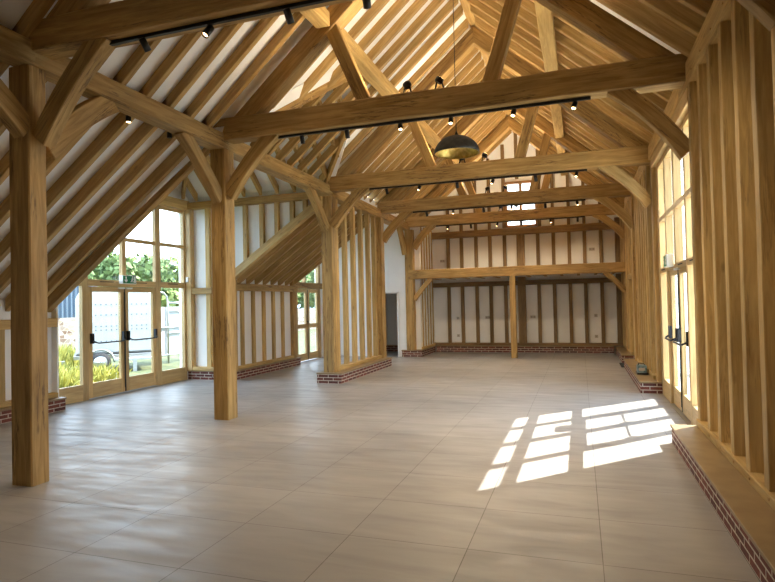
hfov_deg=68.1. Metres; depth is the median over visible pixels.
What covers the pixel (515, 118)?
rafter
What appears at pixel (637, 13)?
rafter
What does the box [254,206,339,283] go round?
rafter
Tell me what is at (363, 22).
rafter
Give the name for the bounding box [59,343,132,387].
grass
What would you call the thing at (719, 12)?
wall plate
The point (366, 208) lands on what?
plate
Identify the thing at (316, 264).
rafter
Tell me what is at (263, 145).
knee brace
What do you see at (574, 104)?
track spotlight
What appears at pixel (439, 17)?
rafter
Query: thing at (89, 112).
knee brace
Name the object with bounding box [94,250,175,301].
tree
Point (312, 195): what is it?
knee brace
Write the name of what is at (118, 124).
rafter
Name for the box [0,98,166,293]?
rafter
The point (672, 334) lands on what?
door
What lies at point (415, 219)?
roof truss
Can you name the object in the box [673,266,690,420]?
door
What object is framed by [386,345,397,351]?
brick plinth
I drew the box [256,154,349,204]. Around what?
plate
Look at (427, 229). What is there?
knee brace
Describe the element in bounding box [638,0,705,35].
rafter
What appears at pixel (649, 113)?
knee brace
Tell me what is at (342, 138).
rafter
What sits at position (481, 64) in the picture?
rafter
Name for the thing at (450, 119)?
track spotlight
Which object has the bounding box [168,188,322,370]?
wall
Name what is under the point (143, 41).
track spotlight
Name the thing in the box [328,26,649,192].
roof truss
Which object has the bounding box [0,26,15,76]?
rafter
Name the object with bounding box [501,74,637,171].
rafter
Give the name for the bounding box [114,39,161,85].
rafter
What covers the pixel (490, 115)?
rafter
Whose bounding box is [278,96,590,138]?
track
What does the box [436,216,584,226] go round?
track
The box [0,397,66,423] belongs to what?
brick plinth
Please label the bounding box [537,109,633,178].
rafter
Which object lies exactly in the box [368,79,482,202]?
rafter
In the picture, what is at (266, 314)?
wall
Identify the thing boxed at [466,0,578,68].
rafter
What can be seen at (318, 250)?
rafter
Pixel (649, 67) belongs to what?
roof truss
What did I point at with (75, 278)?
rafter
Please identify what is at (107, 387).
door
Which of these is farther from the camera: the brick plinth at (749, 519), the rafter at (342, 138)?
the rafter at (342, 138)
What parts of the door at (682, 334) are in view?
rail, rail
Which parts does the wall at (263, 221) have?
post, rail, sole plate, wall plate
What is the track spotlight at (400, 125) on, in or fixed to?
attached to the track at (586, 97)
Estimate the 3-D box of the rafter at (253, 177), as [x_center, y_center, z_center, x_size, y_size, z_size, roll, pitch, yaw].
[-2.957,-2.870,11.251,0.070,1.704,1.735,-2,-1,19]
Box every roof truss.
[213,0,687,143]
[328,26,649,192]
[377,108,630,213]
[405,116,623,227]
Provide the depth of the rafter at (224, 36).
6.96 m
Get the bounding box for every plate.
[0,24,70,83]
[81,72,250,161]
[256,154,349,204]
[354,200,395,224]
[634,132,660,181]
[664,0,730,118]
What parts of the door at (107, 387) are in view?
rail, rail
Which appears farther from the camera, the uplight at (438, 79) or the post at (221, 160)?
the post at (221, 160)
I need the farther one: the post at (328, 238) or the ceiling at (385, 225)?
the ceiling at (385, 225)
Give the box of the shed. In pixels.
[58,286,96,317]
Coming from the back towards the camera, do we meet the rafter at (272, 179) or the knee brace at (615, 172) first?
the rafter at (272, 179)
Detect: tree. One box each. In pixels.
[88,265,103,286]
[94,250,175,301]
[126,252,178,306]
[298,270,314,308]
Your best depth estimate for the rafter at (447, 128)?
13.98 m
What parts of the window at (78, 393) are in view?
rail, rail, frame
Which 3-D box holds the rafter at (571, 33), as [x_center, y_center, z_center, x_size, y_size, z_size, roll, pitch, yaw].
[2.421,-3.717,7.962,3.070,2.941,0.076,-2,-1,19]
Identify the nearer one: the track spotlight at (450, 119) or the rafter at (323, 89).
the track spotlight at (450, 119)
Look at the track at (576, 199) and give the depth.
13.59 m
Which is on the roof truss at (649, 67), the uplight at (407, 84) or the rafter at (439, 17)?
the uplight at (407, 84)
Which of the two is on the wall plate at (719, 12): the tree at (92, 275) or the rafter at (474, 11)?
the rafter at (474, 11)
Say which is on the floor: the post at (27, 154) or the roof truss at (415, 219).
the post at (27, 154)
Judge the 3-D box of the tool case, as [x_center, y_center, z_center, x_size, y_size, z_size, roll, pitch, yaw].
[4.626,1.400,10.430,0.190,0.208,0.310,-2,-1,19]
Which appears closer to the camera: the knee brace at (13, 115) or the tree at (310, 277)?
the knee brace at (13, 115)
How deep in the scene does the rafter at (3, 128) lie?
5.84 m
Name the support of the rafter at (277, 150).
on the wall at (263, 221)
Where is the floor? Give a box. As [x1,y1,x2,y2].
[0,351,760,581]
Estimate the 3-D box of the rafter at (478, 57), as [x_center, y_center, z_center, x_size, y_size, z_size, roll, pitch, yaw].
[0.533,-3.549,12.391,3.050,2.824,0.076,-2,-1,19]
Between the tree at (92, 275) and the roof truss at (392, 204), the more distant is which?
the tree at (92, 275)
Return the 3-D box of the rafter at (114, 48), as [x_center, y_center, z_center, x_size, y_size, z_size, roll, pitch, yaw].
[-1.756,-3.633,5.565,3.050,2.824,0.076,-2,-1,19]
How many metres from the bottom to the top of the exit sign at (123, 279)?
0.165 m
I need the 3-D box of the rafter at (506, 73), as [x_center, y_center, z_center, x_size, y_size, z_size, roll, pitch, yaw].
[3.693,-3.670,11.754,3.070,2.941,0.076,-2,-1,19]
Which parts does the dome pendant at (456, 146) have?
lamp shade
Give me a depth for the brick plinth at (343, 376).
12.03 m
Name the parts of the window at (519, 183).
frame, frame, frame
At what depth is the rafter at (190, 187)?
12.39 m
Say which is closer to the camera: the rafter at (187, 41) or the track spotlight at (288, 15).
the track spotlight at (288, 15)
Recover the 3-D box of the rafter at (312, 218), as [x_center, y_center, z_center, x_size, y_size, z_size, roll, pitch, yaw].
[-2.279,-1.022,12.359,2.215,1.720,0.080,-2,-1,19]
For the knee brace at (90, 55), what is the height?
0.984 m
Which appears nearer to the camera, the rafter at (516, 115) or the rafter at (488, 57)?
the rafter at (488, 57)
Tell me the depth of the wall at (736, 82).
4.73 m
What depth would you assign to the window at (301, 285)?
16.96 m
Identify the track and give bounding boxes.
[109,0,334,45]
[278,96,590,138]
[369,169,586,189]
[412,199,585,212]
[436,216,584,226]
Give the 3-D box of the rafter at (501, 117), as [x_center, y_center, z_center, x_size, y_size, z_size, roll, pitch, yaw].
[1.810,-3.502,16.197,3.050,2.824,0.076,-2,-1,19]
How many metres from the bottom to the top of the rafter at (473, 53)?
2.824 m
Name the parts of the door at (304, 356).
rail, rail, rail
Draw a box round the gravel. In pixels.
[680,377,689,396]
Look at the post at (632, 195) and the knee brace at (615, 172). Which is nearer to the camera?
the knee brace at (615, 172)
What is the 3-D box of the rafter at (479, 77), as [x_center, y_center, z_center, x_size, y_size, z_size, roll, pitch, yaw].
[0.788,-3.539,13.149,3.050,2.824,0.076,-2,-1,19]
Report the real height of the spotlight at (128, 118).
0.079 m
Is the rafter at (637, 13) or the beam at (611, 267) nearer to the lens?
the rafter at (637, 13)
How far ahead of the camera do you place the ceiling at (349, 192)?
13.93 m
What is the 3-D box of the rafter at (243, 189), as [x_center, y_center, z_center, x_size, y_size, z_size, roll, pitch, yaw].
[-3.314,-2.799,11.441,0.070,1.584,1.600,-2,-1,19]
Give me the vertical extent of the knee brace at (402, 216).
0.865 m
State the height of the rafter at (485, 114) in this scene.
2.824 m
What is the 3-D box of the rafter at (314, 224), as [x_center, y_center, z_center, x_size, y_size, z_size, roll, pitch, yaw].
[-2.164,-1.018,12.700,2.215,1.720,0.080,-2,-1,19]
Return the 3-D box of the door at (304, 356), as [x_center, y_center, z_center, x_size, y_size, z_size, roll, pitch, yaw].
[-2.359,0.942,15.945,0.131,2.000,0.714,-2,-1,19]
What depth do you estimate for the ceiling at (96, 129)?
7.53 m
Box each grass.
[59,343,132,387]
[69,329,315,378]
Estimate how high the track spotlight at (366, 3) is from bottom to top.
0.119 m
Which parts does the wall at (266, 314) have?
wall plate, sole plate, sole plate, wall plate, corner post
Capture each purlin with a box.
[300,7,473,183]
[534,1,567,175]
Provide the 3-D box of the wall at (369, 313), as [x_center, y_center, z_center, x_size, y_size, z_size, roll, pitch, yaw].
[-1.226,0.004,15.548,2.800,3.850,7.100,-2,-1,19]
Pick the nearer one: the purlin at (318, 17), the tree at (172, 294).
the purlin at (318, 17)
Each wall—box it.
[0,147,297,407]
[58,308,314,349]
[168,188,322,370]
[314,199,406,370]
[385,132,622,352]
[410,227,435,348]
[619,0,774,510]
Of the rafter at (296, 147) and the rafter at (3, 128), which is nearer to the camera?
the rafter at (3, 128)
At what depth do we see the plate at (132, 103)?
6.85 m
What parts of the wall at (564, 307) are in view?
post, sole plate, post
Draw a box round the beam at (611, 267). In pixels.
[408,262,625,279]
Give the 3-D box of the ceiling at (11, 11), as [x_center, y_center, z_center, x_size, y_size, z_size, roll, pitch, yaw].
[0.845,-3.752,7.611,6.797,3.180,20.880,-2,-1,19]
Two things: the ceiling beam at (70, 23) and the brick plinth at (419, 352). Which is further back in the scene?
the brick plinth at (419, 352)
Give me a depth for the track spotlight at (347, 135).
7.59 m
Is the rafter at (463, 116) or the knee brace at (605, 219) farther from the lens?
the knee brace at (605, 219)
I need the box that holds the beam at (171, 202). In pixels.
[159,196,188,209]
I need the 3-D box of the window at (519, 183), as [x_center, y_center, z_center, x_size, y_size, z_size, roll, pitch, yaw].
[4.081,-2.647,17.535,0.940,1.400,0.180,-2,-1,19]
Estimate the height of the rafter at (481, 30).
2.941 m
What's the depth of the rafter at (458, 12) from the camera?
10.29 m
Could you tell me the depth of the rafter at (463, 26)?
10.76 m
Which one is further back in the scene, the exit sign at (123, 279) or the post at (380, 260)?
the post at (380, 260)
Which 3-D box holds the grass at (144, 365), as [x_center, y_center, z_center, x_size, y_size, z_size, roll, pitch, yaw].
[-24.438,3.024,34.529,51.580,0.250,90.000,-2,-1,19]
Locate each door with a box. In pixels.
[88,286,126,398]
[124,287,157,390]
[296,289,308,360]
[307,289,319,358]
[665,268,682,412]
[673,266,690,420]
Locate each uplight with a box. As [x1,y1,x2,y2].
[403,80,411,92]
[435,76,443,88]
[481,152,487,160]
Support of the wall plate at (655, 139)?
on the wall at (736, 82)
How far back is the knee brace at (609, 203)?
12.71 m
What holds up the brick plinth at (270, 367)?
on the floor
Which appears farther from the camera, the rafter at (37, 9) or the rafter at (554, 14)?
the rafter at (554, 14)
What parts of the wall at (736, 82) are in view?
sole plate, sole plate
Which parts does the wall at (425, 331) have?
sole plate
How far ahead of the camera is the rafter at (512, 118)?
15.66 m
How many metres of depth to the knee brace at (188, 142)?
7.70 m
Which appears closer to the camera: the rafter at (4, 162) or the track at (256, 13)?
the track at (256, 13)
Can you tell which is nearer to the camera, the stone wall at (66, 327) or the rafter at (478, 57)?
the rafter at (478, 57)
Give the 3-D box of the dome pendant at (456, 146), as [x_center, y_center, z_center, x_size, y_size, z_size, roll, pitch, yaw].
[1.025,-3.522,8.771,0.690,2.861,0.690,-2,-1,19]
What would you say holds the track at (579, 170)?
attached to the roof truss at (633, 151)
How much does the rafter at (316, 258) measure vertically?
1.720 m
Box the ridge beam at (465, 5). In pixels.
[459,0,513,132]
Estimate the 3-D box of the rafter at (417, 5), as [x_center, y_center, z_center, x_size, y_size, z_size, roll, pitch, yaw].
[-0.484,-3.586,9.357,3.050,2.824,0.076,-2,-1,19]
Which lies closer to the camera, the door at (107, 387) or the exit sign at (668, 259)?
the exit sign at (668, 259)
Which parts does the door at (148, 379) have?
rail, rail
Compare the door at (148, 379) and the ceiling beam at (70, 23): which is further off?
the door at (148, 379)
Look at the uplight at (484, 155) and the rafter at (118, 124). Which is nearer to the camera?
the rafter at (118, 124)
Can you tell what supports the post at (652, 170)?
on the floor
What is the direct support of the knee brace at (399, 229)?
attached to the post at (408, 234)
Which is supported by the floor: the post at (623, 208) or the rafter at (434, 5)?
the post at (623, 208)
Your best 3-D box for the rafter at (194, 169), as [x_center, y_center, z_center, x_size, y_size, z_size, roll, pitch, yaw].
[-3.937,-2.417,12.067,0.070,0.872,0.800,-2,-1,19]
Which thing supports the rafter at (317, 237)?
on the wall at (266, 314)
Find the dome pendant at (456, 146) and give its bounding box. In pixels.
[434,1,479,158]
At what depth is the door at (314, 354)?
16.81 m
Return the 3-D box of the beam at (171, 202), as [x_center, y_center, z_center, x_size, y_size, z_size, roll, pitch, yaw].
[-5.036,-1.898,11.011,0.203,0.203,3.570,-2,-1,19]
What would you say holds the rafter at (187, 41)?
on the plate at (132, 103)
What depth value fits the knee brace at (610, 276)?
14.89 m
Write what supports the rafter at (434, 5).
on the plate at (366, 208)
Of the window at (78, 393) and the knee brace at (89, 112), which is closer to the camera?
the knee brace at (89, 112)
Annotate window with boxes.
[59,205,187,404]
[296,265,321,357]
[505,180,536,227]
[656,113,697,424]
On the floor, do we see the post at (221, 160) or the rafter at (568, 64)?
the post at (221, 160)
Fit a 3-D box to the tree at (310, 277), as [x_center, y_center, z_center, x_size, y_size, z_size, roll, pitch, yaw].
[-9.797,-0.183,55.987,7.683,6.387,5.734,-2,-1,14]
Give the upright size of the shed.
1.449 m
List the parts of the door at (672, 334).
rail, rail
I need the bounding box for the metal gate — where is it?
[161,292,179,362]
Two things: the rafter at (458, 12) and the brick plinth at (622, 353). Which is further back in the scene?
the brick plinth at (622, 353)
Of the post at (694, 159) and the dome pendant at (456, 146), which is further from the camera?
the dome pendant at (456, 146)
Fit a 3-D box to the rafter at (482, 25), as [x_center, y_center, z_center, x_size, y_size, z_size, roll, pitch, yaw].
[3.094,-3.692,9.967,3.070,2.941,0.076,-2,-1,19]
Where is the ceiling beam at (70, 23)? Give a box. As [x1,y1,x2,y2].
[29,0,354,59]
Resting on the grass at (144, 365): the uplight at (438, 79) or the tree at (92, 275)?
the tree at (92, 275)
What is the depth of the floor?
5.03 m
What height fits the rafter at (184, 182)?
1.643 m
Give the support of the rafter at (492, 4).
on the wall plate at (719, 12)
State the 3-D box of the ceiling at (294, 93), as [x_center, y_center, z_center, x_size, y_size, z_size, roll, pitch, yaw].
[-2.916,-2.944,10.323,5.630,1.881,4.163,-2,-1,19]
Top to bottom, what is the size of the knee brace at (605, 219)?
0.803 m
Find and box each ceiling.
[0,0,682,197]
[0,20,362,298]
[176,71,350,198]
[346,191,398,216]
[363,220,388,230]
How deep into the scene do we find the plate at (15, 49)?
5.21 m
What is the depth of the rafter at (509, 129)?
17.07 m
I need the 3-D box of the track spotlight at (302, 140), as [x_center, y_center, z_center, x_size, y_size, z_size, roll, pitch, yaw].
[-1.161,-2.067,7.826,0.061,0.123,0.102,-1,-1,12]
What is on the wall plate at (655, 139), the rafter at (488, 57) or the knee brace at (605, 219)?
the rafter at (488, 57)
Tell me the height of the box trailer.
2.200 m
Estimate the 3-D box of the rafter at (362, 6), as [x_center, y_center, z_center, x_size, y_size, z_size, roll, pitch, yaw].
[-0.866,-3.600,8.219,3.050,2.824,0.076,-2,-1,19]
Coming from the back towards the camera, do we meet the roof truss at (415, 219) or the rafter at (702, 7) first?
the roof truss at (415, 219)
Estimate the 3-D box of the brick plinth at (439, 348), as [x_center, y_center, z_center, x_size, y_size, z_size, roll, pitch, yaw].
[4.046,1.752,17.345,5.240,0.200,0.260,-2,-1,19]
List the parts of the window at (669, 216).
frame, rail, rail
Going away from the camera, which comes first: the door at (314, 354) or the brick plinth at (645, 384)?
the brick plinth at (645, 384)
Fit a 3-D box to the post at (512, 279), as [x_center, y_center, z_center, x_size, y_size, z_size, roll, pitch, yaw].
[3.454,0.703,15.731,0.163,2.260,0.164,-2,-1,19]
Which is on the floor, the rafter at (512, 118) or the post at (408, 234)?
the post at (408, 234)
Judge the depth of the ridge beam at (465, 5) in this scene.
10.40 m
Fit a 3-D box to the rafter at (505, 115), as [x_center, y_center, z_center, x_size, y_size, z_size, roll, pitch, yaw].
[1.933,-3.498,16.562,3.050,2.824,0.076,-2,-1,19]
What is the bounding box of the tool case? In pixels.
[636,363,648,374]
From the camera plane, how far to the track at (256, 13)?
4.73 m
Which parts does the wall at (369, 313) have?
sole plate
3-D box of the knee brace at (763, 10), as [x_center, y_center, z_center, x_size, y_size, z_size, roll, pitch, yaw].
[2.005,-2.024,3.587,0.913,0.871,0.130,-2,-1,19]
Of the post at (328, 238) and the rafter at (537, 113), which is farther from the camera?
the rafter at (537, 113)
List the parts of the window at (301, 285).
frame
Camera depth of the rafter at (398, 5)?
8.84 m
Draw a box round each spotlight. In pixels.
[126,115,131,122]
[139,37,151,51]
[201,24,213,38]
[283,7,293,23]
[300,135,304,143]
[344,129,349,138]
[362,0,370,8]
[398,123,402,131]
[448,117,452,125]
[510,109,515,117]
[571,101,577,110]
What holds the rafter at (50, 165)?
on the plate at (15, 49)
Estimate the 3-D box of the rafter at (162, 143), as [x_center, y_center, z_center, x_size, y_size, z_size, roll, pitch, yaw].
[-4.113,-1.048,8.011,3.270,2.619,0.076,-2,-1,19]
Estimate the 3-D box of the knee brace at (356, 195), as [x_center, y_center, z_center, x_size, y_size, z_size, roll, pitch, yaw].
[-0.755,-1.696,11.460,0.875,0.883,0.130,-2,-1,19]
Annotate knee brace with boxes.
[0,79,28,137]
[32,38,114,148]
[46,96,118,160]
[174,132,221,203]
[226,135,279,199]
[304,188,328,231]
[329,188,369,228]
[383,211,412,242]
[397,227,406,254]
[413,225,435,249]
[414,279,432,300]
[592,215,623,239]
[594,197,631,228]
[598,166,650,208]
[602,273,625,292]
[607,89,688,160]
[736,0,774,30]
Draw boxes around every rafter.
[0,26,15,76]
[0,77,116,226]
[0,80,46,135]
[0,87,142,262]
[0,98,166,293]
[0,151,8,184]
[5,110,186,311]
[14,0,55,37]
[47,120,206,296]
[47,148,209,311]
[97,48,114,71]
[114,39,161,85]
[140,31,201,97]
[163,23,243,108]
[181,176,187,198]
[183,16,278,117]
[187,179,197,200]
[194,169,208,195]
[202,12,304,126]
[234,169,244,196]
[237,214,316,282]
[246,219,318,283]
[250,0,389,146]
[250,172,261,194]
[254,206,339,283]
[263,214,347,284]
[267,0,409,155]
[267,174,278,193]
[270,213,348,284]
[273,6,362,108]
[275,0,427,160]
[275,147,295,191]
[276,74,347,110]
[278,214,356,284]
[285,215,364,284]
[287,0,444,166]
[288,138,307,172]
[294,222,364,284]
[297,0,458,170]
[299,106,329,182]
[307,5,462,175]
[316,100,338,157]
[319,18,467,181]
[324,76,367,182]
[351,51,481,192]
[355,48,477,173]
[364,66,485,199]
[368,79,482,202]
[374,59,484,171]
[374,116,462,204]
[380,116,464,201]
[395,112,496,213]
[399,111,502,213]
[400,113,488,199]
[417,111,504,198]
[422,129,509,215]
[423,130,511,215]
[425,115,505,197]
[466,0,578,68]
[470,4,654,134]
[475,16,652,142]
[479,0,592,66]
[481,30,648,144]
[488,57,620,147]
[494,0,667,111]
[500,78,635,175]
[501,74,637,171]
[502,69,638,166]
[508,110,611,182]
[510,113,624,197]
[512,118,623,197]
[520,0,671,101]
[530,0,672,91]
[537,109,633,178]
[537,113,590,150]
[596,0,696,56]
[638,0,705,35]
[676,0,713,17]
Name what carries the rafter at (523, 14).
on the wall plate at (719, 12)
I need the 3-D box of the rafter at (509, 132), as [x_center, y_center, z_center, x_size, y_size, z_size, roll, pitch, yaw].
[2.314,-3.483,17.700,3.050,2.824,0.076,-2,-1,19]
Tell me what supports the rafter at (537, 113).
on the wall plate at (655, 139)
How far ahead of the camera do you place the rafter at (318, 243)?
13.79 m
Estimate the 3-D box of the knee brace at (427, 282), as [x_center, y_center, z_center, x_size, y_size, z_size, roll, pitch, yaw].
[1.029,-0.059,16.585,0.618,0.685,0.100,-2,-1,19]
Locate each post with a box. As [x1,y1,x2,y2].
[9,64,48,486]
[210,148,237,419]
[321,196,338,372]
[376,217,386,357]
[404,230,416,349]
[509,276,517,357]
[623,208,627,350]
[630,193,638,360]
[650,160,661,381]
[687,81,707,420]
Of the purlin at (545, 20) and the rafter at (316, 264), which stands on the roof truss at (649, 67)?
the purlin at (545, 20)
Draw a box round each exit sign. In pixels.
[119,275,135,283]
[663,254,673,267]
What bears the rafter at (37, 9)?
on the plate at (15, 49)
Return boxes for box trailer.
[60,292,150,370]
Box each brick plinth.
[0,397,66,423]
[188,357,300,379]
[316,357,391,383]
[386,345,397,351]
[402,346,435,356]
[436,345,613,352]
[615,346,634,362]
[623,359,662,393]
[670,424,774,581]
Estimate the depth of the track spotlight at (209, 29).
4.75 m
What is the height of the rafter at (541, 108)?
2.941 m
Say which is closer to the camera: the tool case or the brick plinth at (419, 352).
the tool case
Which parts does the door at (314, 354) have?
rail, rail, rail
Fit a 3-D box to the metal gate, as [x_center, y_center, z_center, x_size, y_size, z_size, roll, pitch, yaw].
[-6.532,1.087,17.781,0.105,2.200,1.685,-2,-1,19]
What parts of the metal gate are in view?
frame, rail, panel, rail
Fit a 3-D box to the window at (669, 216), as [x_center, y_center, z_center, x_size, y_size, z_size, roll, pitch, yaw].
[3.972,-0.199,7.794,0.142,3.730,3.380,-2,-1,19]
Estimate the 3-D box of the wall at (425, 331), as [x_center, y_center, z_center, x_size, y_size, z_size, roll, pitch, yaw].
[1.087,-0.130,17.611,0.381,4.100,1.680,-2,-1,19]
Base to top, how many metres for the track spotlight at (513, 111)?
0.122 m
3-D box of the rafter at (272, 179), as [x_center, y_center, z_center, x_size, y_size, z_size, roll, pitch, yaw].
[-2.578,-2.881,11.124,0.070,1.704,1.735,-2,-1,19]
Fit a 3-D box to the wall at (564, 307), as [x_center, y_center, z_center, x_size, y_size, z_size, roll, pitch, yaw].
[3.315,-1.576,17.740,7.900,6.900,0.393,-2,-1,19]
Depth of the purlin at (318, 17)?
9.05 m

